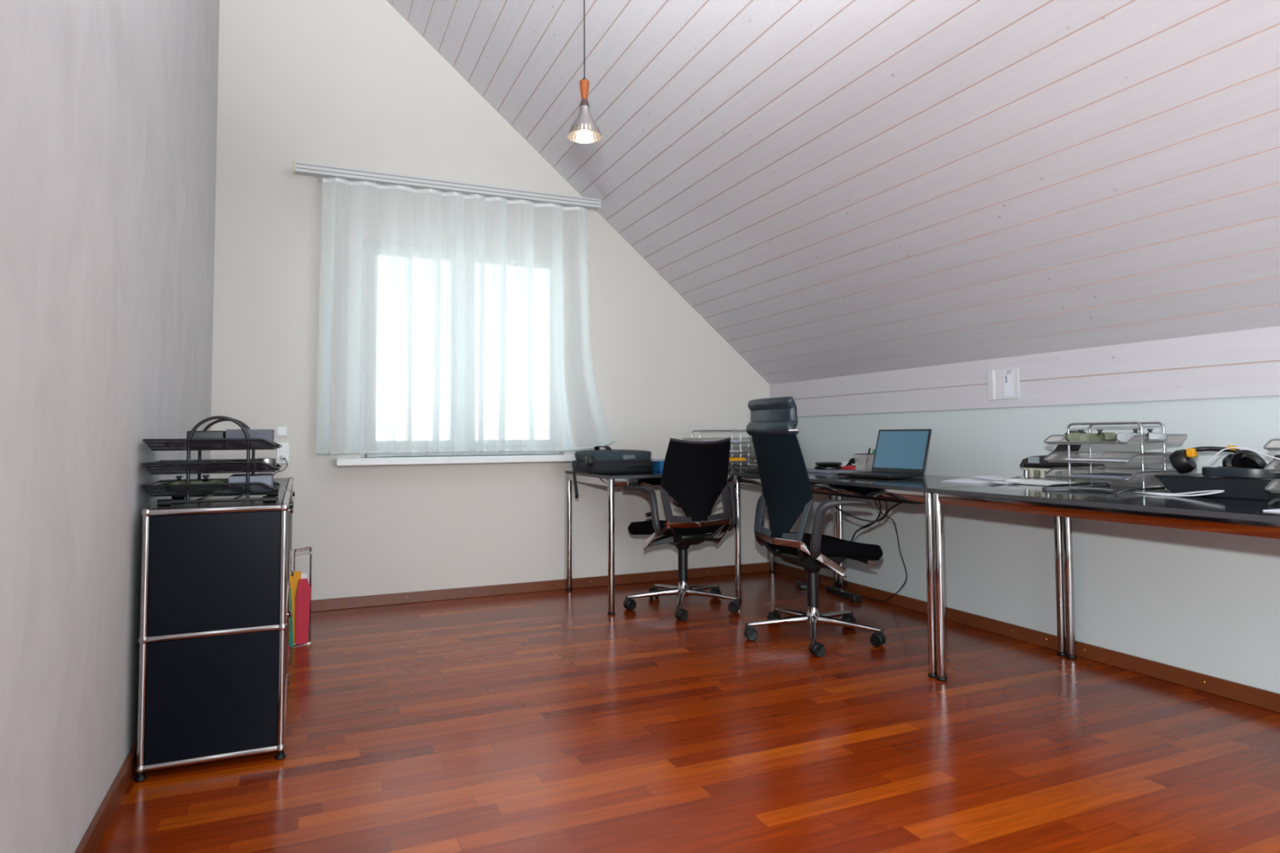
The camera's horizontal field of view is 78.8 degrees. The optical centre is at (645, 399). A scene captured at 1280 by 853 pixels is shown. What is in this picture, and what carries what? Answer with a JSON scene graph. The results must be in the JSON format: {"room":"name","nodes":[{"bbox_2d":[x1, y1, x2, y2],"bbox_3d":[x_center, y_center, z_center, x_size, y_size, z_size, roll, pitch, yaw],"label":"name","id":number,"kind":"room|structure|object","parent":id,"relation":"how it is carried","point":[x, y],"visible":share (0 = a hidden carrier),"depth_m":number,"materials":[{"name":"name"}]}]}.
{"room":"home office","nodes":[
{"label":"home office","id":0,"kind":"room"},
{"bbox_2d":[0,0,219,852],"bbox_3d":[-1.064,-1.220,1.132,0.200,4.450,7.050,1,-3,-24],"label":"wall","id":1,"kind":"structure","parent":0,"point":[108,108],"depth_m":1.72,"materials":[{"name":"paint"}]},
{"bbox_2d":[74,738,137,852],"bbox_3d":[-0.902,0.968,0.957,0.015,0.062,6.800,1,-3,-24],"label":"baseboard","id":2,"kind":"structure","parent":1,"relation":"attached to","point":[91,838],"depth_m":1.92,"materials":[{"name":"brown wood"}]},
{"bbox_2d":[209,0,769,599],"bbox_3d":[-0.687,-1.036,5.013,3.632,4.450,0.250,1,-3,-24],"label":"wall","id":3,"kind":"structure","parent":0,"point":[343,83],"depth_m":4.51,"materials":[{"name":"white paint"}]},
{"bbox_2d":[276,426,287,435],"bbox_3d":[-1.977,0.176,4.236,0.052,0.052,0.012,1,-3,-24],"label":"light switch","id":4,"kind":"object","parent":3,"relation":"attached to","point":[281,431],"visible":1,"depth_m":4.23,"materials":[{"name":"white plastic"}]},
{"bbox_2d":[276,442,289,463],"bbox_3d":[-1.968,0.293,4.232,0.064,0.116,0.015,1,-3,-24],"label":"wall socket","id":5,"kind":"object","parent":3,"relation":"attached to","point":[284,450],"visible":0.88,"depth_m":4.23,"materials":[{"name":"white plastic"}]},
{"bbox_2d":[273,455,287,475],"bbox_3d":[-1.964,0.380,4.190,0.073,0.154,0.062,1,-3,-24],"label":"plug","id":6,"kind":"object","parent":5,"relation":"attached to","point":[282,457],"visible":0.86,"depth_m":4.19,"materials":[{"name":"white plastic"}]},
{"bbox_2d":[279,444,286,451],"bbox_3d":[-1.966,0.267,4.228,0.038,0.038,0.002,1,-3,-24],"label":"outlet","id":7,"kind":"object","parent":5,"relation":"attached to","point":[283,448],"depth_m":4.23,"materials":[{"name":"white plastic"}]},
{"bbox_2d":[293,160,600,210],"bbox_3d":[-1.112,-1.215,4.556,1.725,0.071,0.256,1,-3,-24],"label":"rail","id":8,"kind":"object","parent":3,"relation":"attached to","point":[320,171],"visible":0.94,"depth_m":4.40,"materials":[{"name":"white metal"}]},
{"bbox_2d":[315,177,615,454],"bbox_3d":[-0.960,-0.440,4.478,1.701,1.487,0.102,1,-3,-24],"label":"curtain","id":9,"kind":"object","parent":8,"relation":"hanging from","point":[365,224],"visible":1,"depth_m":4.42,"materials":[{"name":"white fabric"}]},
{"bbox_2d":[335,257,576,466],"bbox_3d":[-1.098,-0.268,4.655,1.388,1.297,0.300,1,-3,-24],"label":"window","id":10,"kind":"structure","parent":3,"relation":"in","point":[439,458],"depth_m":4.58,"materials":[{"name":"white plastic"}]},
{"bbox_2d":[311,562,769,612],"bbox_3d":[-0.688,1.148,4.755,3.452,0.062,0.017,1,-3,-24],"label":"baseboard","id":11,"kind":"structure","parent":3,"relation":"attached to","point":[331,604],"depth_m":4.70,"materials":[{"name":"brown wood"}]},
{"bbox_2d":[94,571,1279,852],"bbox_3d":[0.641,1.064,1.690,3.932,0.080,7.300,1,-3,-24],"label":"floor","id":12,"kind":"structure","parent":0,"point":[544,722],"depth_m":2.37,"materials":[{"name":"brown wood"}]},
{"bbox_2d":[133,476,294,782],"bbox_3d":[-1.595,0.727,3.057,0.394,0.752,1.782,1,-3,-24],"label":"storage cabinet","id":13,"kind":"object","parent":12,"relation":"on","point":[214,639],"visible":0.88,"depth_m":2.25,"materials":[{"name":"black metal"}]},
{"bbox_2d":[141,415,282,506],"bbox_3d":[-1.351,0.190,2.461,0.363,0.268,0.319,1,-3,-24],"label":"tray","id":14,"kind":"object","parent":13,"relation":"on","point":[178,497],"depth_m":2.34,"materials":[{"name":"black plastic"}]},
{"bbox_2d":[157,466,204,473],"bbox_3d":[-1.424,0.221,2.416,0.120,0.012,0.220,1,-3,-24],"label":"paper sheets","id":15,"kind":"object","parent":14,"relation":"in","point":[175,467],"visible":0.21,"depth_m":2.33,"materials":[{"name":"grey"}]},
{"bbox_2d":[167,475,227,493],"bbox_3d":[-1.362,0.258,2.370,0.164,0.050,0.090,2,-4,-41],"label":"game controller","id":16,"kind":"object","parent":14,"relation":"in","point":[206,480],"visible":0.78,"depth_m":2.38,"materials":[{"name":"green plastic"}]},
{"bbox_2d":[186,431,226,449],"bbox_3d":[-1.375,0.130,2.459,0.100,0.058,0.230,1,-3,-24],"label":"magazine stack","id":17,"kind":"object","parent":14,"relation":"in","point":[197,434],"visible":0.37,"depth_m":2.36,"materials":[{"name":"grey paper"}]},
{"bbox_2d":[141,478,281,497],"bbox_3d":[-1.351,0.275,2.457,0.363,0.036,0.319,1,-3,-24],"label":"tray","id":18,"kind":"object","parent":14,"relation":"on","point":[153,486],"depth_m":2.33,"materials":[{"name":"black plastic"}]},
{"bbox_2d":[142,458,281,475],"bbox_3d":[-1.351,0.211,2.460,0.363,0.036,0.319,1,-3,-24],"label":"tray","id":19,"kind":"object","parent":14,"relation":"on","point":[189,463],"depth_m":2.33,"materials":[{"name":"black plastic"}]},
{"bbox_2d":[142,438,282,451],"bbox_3d":[-1.351,0.142,2.463,0.363,0.036,0.319,1,-3,-24],"label":"tray","id":20,"kind":"object","parent":14,"relation":"on","point":[187,442],"depth_m":2.32,"materials":[{"name":"black plastic"}]},
{"bbox_2d":[225,429,274,449],"bbox_3d":[-1.255,0.128,2.479,0.127,0.062,0.210,1,-3,-24],"label":"box","id":21,"kind":"object","parent":14,"relation":"in","point":[267,434],"visible":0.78,"depth_m":2.39,"materials":[{"name":"grey"}]},
{"bbox_2d":[228,473,273,493],"bbox_3d":[-1.246,0.266,2.466,0.117,0.052,0.188,1,-3,-24],"label":"box","id":22,"kind":"object","parent":14,"relation":"in","point":[267,478],"visible":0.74,"depth_m":2.39,"materials":[{"name":"grey"}]},
{"bbox_2d":[254,457,276,470],"bbox_3d":[-1.239,0.212,2.542,0.062,0.038,0.062,1,-3,-24],"label":"metal tin","id":23,"kind":"object","parent":14,"relation":"in","point":[272,461],"visible":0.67,"depth_m":2.52,"materials":[{"name":"silver metal"}]},
{"bbox_2d":[293,546,311,645],"bbox_3d":[-1.630,0.913,3.702,0.077,0.440,0.262,1,-3,-24],"label":"rack","id":24,"kind":"object","parent":12,"relation":"on","point":[308,547],"visible":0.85,"depth_m":3.64,"materials":[{"name":"silver metal"}]},
{"bbox_2d":[289,587,293,647],"bbox_3d":[-1.604,0.989,3.534,0.018,0.266,0.008,1,-3,-24],"label":"folder","id":25,"kind":"object","parent":24,"relation":"in","point":[291,604],"visible":0.88,"depth_m":3.53,"materials":[{"name":"teal plastic"}]},
{"bbox_2d":[288,570,301,644],"bbox_3d":[-1.615,0.959,3.585,0.052,0.327,0.011,1,-3,-24],"label":"folder","id":26,"kind":"object","parent":24,"relation":"in","point":[294,580],"visible":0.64,"depth_m":3.58,"materials":[{"name":"yellow cardboard"}]},
{"bbox_2d":[295,578,311,644],"bbox_3d":[-1.569,0.975,3.578,0.066,0.294,0.012,1,-3,-24],"label":"folder","id":27,"kind":"object","parent":24,"relation":"in","point":[302,606],"visible":1,"depth_m":3.57,"materials":[{"name":"red cardboard"}]},
{"bbox_2d":[301,573,306,578],"bbox_3d":[-1.608,0.968,3.606,0.075,0.312,0.008,1,-3,-24],"label":"paper sheets","id":28,"kind":"object","parent":24,"relation":"in","point":[303,575],"visible":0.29,"depth_m":3.62,"materials":[{"name":"white paper"}]},
{"bbox_2d":[622,437,740,621],"bbox_3d":[0.197,0.685,4.354,0.659,0.935,0.624,1,-3,-26],"label":"office chair","id":29,"kind":"object","parent":12,"relation":"on","point":[695,474],"visible":1,"depth_m":4.18,"materials":[{"name":"black fabric"}]},
{"bbox_2d":[564,466,838,614],"bbox_3d":[0.349,0.807,4.803,1.519,0.735,0.755,1,-3,-24],"label":"desk","id":30,"kind":"object","parent":12,"relation":"on","point":[610,480],"visible":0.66,"depth_m":4.35,"materials":[{"name":"laminate"}]},
{"bbox_2d":[571,445,653,498],"bbox_3d":[-0.214,0.423,4.574,0.479,0.295,0.370,1,-3,-24],"label":"laptop bag","id":31,"kind":"object","parent":30,"relation":"on","point":[596,461],"visible":1,"depth_m":4.45,"materials":[{"name":"grey fabric"}]},
{"bbox_2d":[652,461,664,471],"bbox_3d":[0.136,0.404,4.696,0.180,0.061,0.180,1,-3,-24],"label":"cup","id":32,"kind":"object","parent":30,"relation":"on","point":[658,466],"visible":0.27,"depth_m":4.60,"materials":[{"name":"blue ceramic"}]},
{"bbox_2d":[650,457,665,461],"bbox_3d":[0.126,0.363,4.694,0.228,0.015,0.191,1,-3,-24],"label":"paper sheets","id":33,"kind":"object","parent":32,"relation":"on","point":[651,459],"visible":0.25,"depth_m":4.61,"materials":[{"name":"white paper"}]},
{"bbox_2d":[682,430,752,468],"bbox_3d":[0.468,0.325,5.035,0.350,0.249,0.351,1,-3,-24],"label":"tray","id":34,"kind":"object","parent":30,"relation":"on","point":[744,451],"visible":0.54,"depth_m":5.05,"materials":[{"name":"silver metal"}]},
{"bbox_2d":[682,437,751,444],"bbox_3d":[0.463,0.270,5.049,0.350,0.037,0.316,1,-3,-24],"label":"tray","id":35,"kind":"object","parent":34,"relation":"on","point":[699,439],"depth_m":5.06,"materials":[{"name":"silver metal"}]},
{"bbox_2d":[728,457,745,461],"bbox_3d":[0.508,0.390,5.023,0.205,0.027,0.205,1,-3,-24],"label":"envelope","id":36,"kind":"object","parent":34,"relation":"in","point":[731,459],"visible":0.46,"depth_m":4.95,"materials":[{"name":"paper"}]},
{"bbox_2d":[728,455,751,462],"bbox_3d":[0.463,0.390,5.043,0.350,0.037,0.316,1,-3,-24],"label":"tray","id":37,"kind":"object","parent":34,"relation":"on","point":[749,460],"depth_m":4.98,"materials":[{"name":"silver metal"}]},
{"bbox_2d":[729,446,751,453],"bbox_3d":[0.463,0.330,5.046,0.350,0.037,0.316,1,-3,-24],"label":"tray","id":38,"kind":"object","parent":34,"relation":"on","point":[744,451],"depth_m":5.05,"materials":[{"name":"silver metal"}]},
{"bbox_2d":[730,430,798,467],"bbox_3d":[0.797,0.330,5.181,0.350,0.249,0.351,1,-3,-24],"label":"tray","id":39,"kind":"object","parent":30,"relation":"on","point":[750,438],"visible":0.2,"depth_m":5.08,"materials":[{"name":"silver metal"}]},
{"bbox_2d":[730,446,755,453],"bbox_3d":[0.792,0.335,5.191,0.350,0.037,0.316,1,-3,-24],"label":"tray","id":40,"kind":"object","parent":39,"relation":"on","point":[750,447],"depth_m":5.18,"materials":[{"name":"silver metal"}]},
{"bbox_2d":[735,455,756,462],"bbox_3d":[0.792,0.395,5.189,0.350,0.037,0.316,1,-3,-24],"label":"tray","id":41,"kind":"object","parent":39,"relation":"on","point":[750,456],"depth_m":5.08,"materials":[{"name":"silver metal"}]},
{"bbox_2d":[795,581,806,589],"bbox_3d":[0.977,1.157,4.844,0.060,0.032,0.120,0,-3,-4],"label":"power adapter","id":42,"kind":"object","parent":12,"relation":"on","point":[800,584],"visible":0.77,"depth_m":4.80,"materials":[{"name":"black plastic"}]},
{"bbox_2d":[743,396,885,657],"bbox_3d":[0.778,0.558,3.674,0.627,1.118,0.668,1,-3,-22],"label":"office chair","id":43,"kind":"object","parent":12,"relation":"on","point":[787,493],"visible":1,"depth_m":3.53,"materials":[{"name":"black fabric"}]},
{"bbox_2d":[826,585,861,602],"bbox_3d":[1.161,1.140,4.565,0.050,0.037,0.340,0,-3,-14],"label":"power strip","id":44,"kind":"object","parent":12,"relation":"on","point":[847,595],"visible":1,"depth_m":4.52,"materials":[{"name":"black plastic"}]},
{"bbox_2d":[732,471,1066,678],"bbox_3d":[1.155,0.758,3.894,0.755,0.735,1.547,1,-3,-23],"label":"desk","id":45,"kind":"object","parent":12,"relation":"on","point":[911,489],"visible":0.58,"depth_m":3.34,"materials":[{"name":"laminate"}]},
{"bbox_2d":[745,468,759,473],"bbox_3d":[0.696,0.404,4.342,0.120,0.022,0.400,1,-3,-18],"label":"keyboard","id":46,"kind":"object","parent":45,"relation":"on","point":[748,470],"visible":0.11,"depth_m":4.43,"materials":[{"name":"black plastic"}]},
{"bbox_2d":[806,468,865,474],"bbox_3d":[1.074,0.407,4.403,0.200,0.016,0.295,1,-3,-24],"label":"box","id":47,"kind":"object","parent":45,"relation":"on","point":[824,471],"visible":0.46,"depth_m":4.30,"materials":[{"name":"grey"}]},
{"bbox_2d":[814,462,841,470],"bbox_3d":[1.051,0.382,4.468,0.156,0.042,0.156,1,-3,-24],"label":"card reader","id":48,"kind":"object","parent":47,"relation":"on","point":[822,465],"visible":1,"depth_m":4.41,"materials":[{"name":"black plastic"}]},
{"bbox_2d":[841,465,857,470],"bbox_3d":[1.153,0.395,4.397,0.028,0.040,0.120,1,-3,-34],"label":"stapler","id":49,"kind":"object","parent":45,"relation":"on","point":[848,467],"visible":0.48,"depth_m":4.38,"materials":[{"name":"red plastic"}]},
{"bbox_2d":[843,461,857,466],"bbox_3d":[1.210,0.396,4.592,0.060,0.054,0.060,1,-3,-24],"label":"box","id":50,"kind":"object","parent":45,"relation":"on","point":[845,463],"visible":0.14,"depth_m":4.59,"materials":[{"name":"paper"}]},
{"bbox_2d":[845,457,857,466],"bbox_3d":[1.186,0.377,4.473,0.024,0.081,0.099,1,-3,-24],"label":"tape dispenser","id":51,"kind":"object","parent":45,"relation":"on","point":[851,462],"visible":0.48,"depth_m":4.46,"materials":[{"name":"black plastic"}]},
{"bbox_2d":[853,453,874,471],"bbox_3d":[1.222,0.356,4.331,0.084,0.105,0.084,1,-3,-32],"label":"pen cup","id":52,"kind":"object","parent":45,"relation":"on","point":[860,464],"visible":0.84,"depth_m":4.31,"materials":[{"name":"silver metal"}]},
{"bbox_2d":[811,490,924,504],"bbox_3d":[0.973,0.431,3.702,0.123,0.061,1.010,1,-3,-24],"label":"cable tray","id":53,"kind":"object","parent":45,"relation":"attached to","point":[812,491],"visible":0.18,"depth_m":3.51,"materials":[{"name":"black plastic"}]},
{"bbox_2d":[829,495,902,522],"bbox_3d":[1.115,0.517,3.640,0.190,0.152,0.592,1,-3,-24],"label":"power cable","id":54,"kind":"object","parent":53,"relation":"hanging from","point":[898,504],"visible":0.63,"depth_m":3.80,"materials":[{"name":"black plastic"}]},
{"bbox_2d":[851,500,881,541],"bbox_3d":[1.093,0.593,3.784,0.062,0.262,0.511,0,-3,1],"label":"power cable","id":55,"kind":"object","parent":53,"relation":"hanging from","point":[879,501],"visible":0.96,"depth_m":3.83,"materials":[{"name":"black plastic"}]},
{"bbox_2d":[860,501,887,528],"bbox_3d":[1.122,0.556,3.741,0.069,0.191,0.496,0,-3,3],"label":"power cable","id":56,"kind":"object","parent":53,"relation":"hanging from","point":[884,515],"visible":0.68,"depth_m":3.70,"materials":[{"name":"black plastic"}]},
{"bbox_2d":[858,500,906,601],"bbox_3d":[1.250,0.804,4.054,0.211,0.656,0.997,-1,-3,10],"label":"power cable","id":57,"kind":"object","parent":53,"relation":"hanging from","point":[874,500],"visible":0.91,"depth_m":4.00,"materials":[{"name":"black plastic"}]},
{"bbox_2d":[838,429,931,479],"bbox_3d":[1.202,0.270,3.915,0.307,0.236,0.336,1,-3,-31],"label":"laptop","id":58,"kind":"object","parent":45,"relation":"on","point":[898,452],"visible":1,"depth_m":3.95,"materials":[{"name":"black plastic"}]},
{"bbox_2d":[941,475,1021,484],"bbox_3d":[1.538,0.352,3.423,0.333,0.025,0.398,1,-3,-24],"label":"paper sheets","id":59,"kind":"object","parent":45,"relation":"on","point":[993,479],"visible":0.84,"depth_m":3.40,"materials":[{"name":"white paper"}]},
{"bbox_2d":[929,484,1279,681],"bbox_3d":[1.820,0.681,2.357,0.755,0.735,1.803,1,-3,-23],"label":"desk","id":60,"kind":"object","parent":12,"relation":"on","point":[1242,517],"visible":0.84,"depth_m":2.56,"materials":[{"name":"laminate"}]},
{"bbox_2d":[1003,467,1111,487],"bbox_3d":[1.709,0.322,3.243,0.240,0.065,0.325,1,-3,-24],"label":"paper sheets","id":61,"kind":"object","parent":60,"relation":"on","point":[1032,476],"visible":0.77,"depth_m":3.21,"materials":[{"name":"white paper"}]},
{"bbox_2d":[1023,469,1029,477],"bbox_3d":[1.639,0.320,3.346,0.024,0.034,0.023,1,-3,-24],"label":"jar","id":62,"kind":"object","parent":61,"relation":"on","point":[1026,472],"depth_m":3.34,"materials":[{"name":"silver metal"}]},
{"bbox_2d":[1033,470,1039,478],"bbox_3d":[1.660,0.318,3.299,0.024,0.034,0.023,1,-3,-24],"label":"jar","id":63,"kind":"object","parent":61,"relation":"on","point":[1036,473],"depth_m":3.29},
{"bbox_2d":[1019,430,1105,470],"bbox_3d":[1.731,0.210,3.247,0.079,0.157,0.345,1,-3,-24],"label":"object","id":64,"kind":"object","parent":61,"relation":"on","point":[1037,461],"visible":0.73,"depth_m":3.21,"materials":[{"name":"grey plastic"}]},
{"bbox_2d":[1041,486,1114,491],"bbox_3d":[1.600,0.330,2.880,0.074,0.014,0.244,2,-4,-45],"label":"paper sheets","id":65,"kind":"object","parent":60,"relation":"on","point":[1051,487],"visible":0.98,"depth_m":2.85,"materials":[{"name":"grey paper"}]},
{"bbox_2d":[1042,422,1187,495],"bbox_3d":[1.721,0.212,2.873,0.373,0.252,0.335,1,-3,-24],"label":"tray","id":66,"kind":"object","parent":60,"relation":"on","point":[1050,440],"visible":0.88,"depth_m":2.83,"materials":[{"name":"silver metal"}]},
{"bbox_2d":[1064,429,1116,441],"bbox_3d":[1.655,0.138,2.885,0.094,0.050,0.172,2,-4,-39],"label":"game controller","id":67,"kind":"object","parent":66,"relation":"on","point":[1071,437],"visible":0.98,"depth_m":2.89,"materials":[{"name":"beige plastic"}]},
{"bbox_2d":[1044,451,1173,464],"bbox_3d":[1.733,0.215,2.878,0.336,0.037,0.335,1,-3,-24],"label":"tray","id":68,"kind":"object","parent":66,"relation":"on","point":[1049,458],"depth_m":2.90,"materials":[{"name":"silver metal"}]},
{"bbox_2d":[1044,466,1182,482],"bbox_3d":[1.733,0.276,2.876,0.336,0.037,0.335,1,-3,-24],"label":"tray","id":69,"kind":"object","parent":66,"relation":"on","point":[1154,471],"depth_m":2.89,"materials":[{"name":"silver metal"}]},
{"bbox_2d":[1069,472,1157,479],"bbox_3d":[1.737,0.285,2.882,0.220,0.014,0.200,1,-3,-24],"label":"notebook","id":70,"kind":"object","parent":66,"relation":"in","point":[1109,475],"visible":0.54,"depth_m":2.85,"materials":[{"name":"grey paper"}]},
{"bbox_2d":[1065,457,1163,463],"bbox_3d":[1.732,0.226,2.872,0.240,0.012,0.220,1,-3,-24],"label":"paper sheets","id":71,"kind":"object","parent":66,"relation":"in","point":[1108,459],"visible":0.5,"depth_m":2.82,"materials":[{"name":"white paper"}]},
{"bbox_2d":[1043,433,1187,444],"bbox_3d":[1.732,0.149,2.882,0.336,0.037,0.335,1,-3,-24],"label":"tray","id":72,"kind":"object","parent":66,"relation":"on","point":[1050,440],"depth_m":2.78,"materials":[{"name":"silver metal"}]},
{"bbox_2d":[1115,428,1167,443],"bbox_3d":[1.764,0.130,2.764,0.090,0.050,0.164,1,-3,-19],"label":"game controller","id":73,"kind":"object","parent":66,"relation":"on","point":[1122,437],"visible":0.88,"depth_m":2.74,"materials":[{"name":"grey plastic"}]},
{"bbox_2d":[1132,489,1224,496],"bbox_3d":[1.767,0.311,2.614,0.063,0.028,0.329,1,-3,-20],"label":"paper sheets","id":74,"kind":"object","parent":60,"relation":"on","point":[1215,491],"visible":1,"depth_m":2.57,"materials":[{"name":"white paper"}]},
{"bbox_2d":[1155,473,1279,500],"bbox_3d":[1.952,0.290,2.594,0.242,0.066,0.352,1,-3,-27],"label":"equipment case","id":75,"kind":"object","parent":60,"relation":"on","point":[1246,488],"visible":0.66,"depth_m":2.52,"materials":[{"name":"black plastic"}]},
{"bbox_2d":[1168,445,1240,473],"bbox_3d":[1.918,0.211,2.658,0.214,0.105,0.082,-2,-3,36],"label":"headphones","id":76,"kind":"object","parent":75,"relation":"on","point":[1183,461],"visible":0.71,"depth_m":2.66,"materials":[{"name":"black plastic"}]},
{"bbox_2d":[1168,448,1196,473],"bbox_3d":[1.863,0.216,2.698,0.085,0.085,0.075,1,-3,-24],"label":"ear cup","id":77,"kind":"object","parent":76,"relation":"on","point":[1183,461],"depth_m":2.67,"materials":[{"name":"black plastic"}]},
{"bbox_2d":[1222,453,1233,466],"bbox_3d":[1.978,0.222,2.613,0.080,0.078,0.048,1,-3,-24],"label":"ear cup","id":78,"kind":"object","parent":76,"relation":"on","point":[1226,461],"depth_m":2.60,"materials":[{"name":"black plastic"}]},
{"bbox_2d":[1201,447,1279,479],"bbox_3d":[1.922,0.203,2.508,0.130,0.098,0.251,1,-3,-24],"label":"headset","id":79,"kind":"object","parent":75,"relation":"on","point":[1245,463],"visible":0.95,"depth_m":2.48,"materials":[{"name":"black plastic"}]},
{"bbox_2d":[1216,466,1248,468],"bbox_3d":[1.918,0.237,2.538,0.104,0.032,0.104,1,-3,-24],"label":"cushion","id":80,"kind":"object","parent":79,"relation":"on","point":[1237,467],"depth_m":2.51,"materials":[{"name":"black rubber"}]},
{"bbox_2d":[1231,449,1258,466],"bbox_3d":[1.955,0.208,2.528,0.054,0.086,0.092,1,-3,-24],"label":"ear cup","id":81,"kind":"object","parent":79,"relation":"on","point":[1236,461],"depth_m":2.53,"materials":[{"name":"black plastic"}]},
{"bbox_2d":[1240,453,1266,468],"bbox_3d":[1.942,0.210,2.484,0.060,0.074,0.080,1,-3,-24],"label":"ear cup","id":82,"kind":"object","parent":79,"relation":"on","point":[1247,460],"depth_m":2.47,"materials":[{"name":"black plastic"}]},
{"bbox_2d":[1273,454,1279,469],"bbox_3d":[2.038,0.214,2.477,0.060,0.075,0.044,1,-3,-24],"label":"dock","id":83,"kind":"object","parent":75,"relation":"on","point":[1275,455],"visible":0.4,"depth_m":2.47,"materials":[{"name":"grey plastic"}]},
{"bbox_2d":[1262,438,1279,506],"bbox_3d":[1.950,0.179,2.221,0.273,0.252,0.220,1,-3,-24],"label":"tray","id":84,"kind":"object","parent":60,"relation":"on","point":[1269,467],"visible":1,"depth_m":2.28,"materials":[{"name":"silver metal"}]},
{"bbox_2d":[1262,438,1279,451],"bbox_3d":[1.958,0.131,2.227,0.246,0.037,0.220,1,-3,-24],"label":"tray","id":85,"kind":"object","parent":84,"relation":"on","point":[1271,448],"depth_m":2.29,"materials":[{"name":"silver metal"}]},
{"bbox_2d":[1263,459,1279,472],"bbox_3d":[1.959,0.193,2.224,0.246,0.037,0.220,1,-3,-24],"label":"tray","id":86,"kind":"object","parent":84,"relation":"on","point":[1269,467],"depth_m":2.28,"materials":[{"name":"silver metal"}]},
{"bbox_2d":[1265,479,1279,493],"bbox_3d":[1.959,0.251,2.221,0.246,0.037,0.220,1,-3,-24],"label":"tray","id":87,"kind":"object","parent":84,"relation":"on","point":[1268,487],"depth_m":2.28,"materials":[{"name":"silver metal"}]},
{"bbox_2d":[1262,508,1279,511],"bbox_3d":[1.758,0.296,2.031,0.130,0.002,0.190,1,-3,-24],"label":"paper sheets","id":88,"kind":"object","parent":60,"relation":"on","point":[1277,509],"visible":1,"depth_m":2.08,"materials":[{"name":"white paper"}]},
{"bbox_2d":[386,0,1279,384],"bbox_3d":[0.727,-1.716,1.869,3.613,3.061,6.900,1,-3,-24],"label":"ceiling","id":89,"kind":"structure","parent":0,"point":[835,188],"depth_m":3.13,"materials":[{"name":"white wood"}]},
{"bbox_2d":[566,0,602,143],"bbox_3d":[-0.206,-1.482,2.626,0.118,1.217,0.118,1,-3,-24],"label":"pendant lamp","id":90,"kind":"object","parent":89,"relation":"hanging from","point":[584,124],"visible":1,"depth_m":2.59,"materials":[{"name":"silver"}]},
{"bbox_2d":[774,395,1279,693],"bbox_3d":[2.341,0.323,2.425,0.150,1.450,6.800,1,-3,-24],"label":"wall","id":91,"kind":"structure","parent":0,"point":[1205,602],"depth_m":3.27,"materials":[{"name":"white paint"}]},
{"bbox_2d":[987,367,1019,399],"bbox_3d":[1.691,-0.071,3.679,0.010,0.144,0.176,1,-3,-24],"label":"switch plate","id":92,"kind":"object","parent":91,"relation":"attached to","point":[1002,384],"visible":1,"depth_m":3.67,"materials":[{"name":"white plastic"}]},
{"bbox_2d":[769,325,1279,416],"bbox_3d":[2.263,-0.143,2.414,0.013,0.236,6.800,1,-3,-24],"label":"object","id":93,"kind":"structure","parent":91,"relation":"attached to","point":[1245,362],"depth_m":3.31,"materials":[{"name":"white wood"}]},
{"bbox_2d":[774,562,1279,712],"bbox_3d":[2.268,1.015,2.358,0.017,0.062,6.800,1,-3,-24],"label":"baseboard","id":94,"kind":"structure","parent":91,"relation":"attached to","point":[1252,695],"depth_m":3.24,"materials":[{"name":"brown wood"}]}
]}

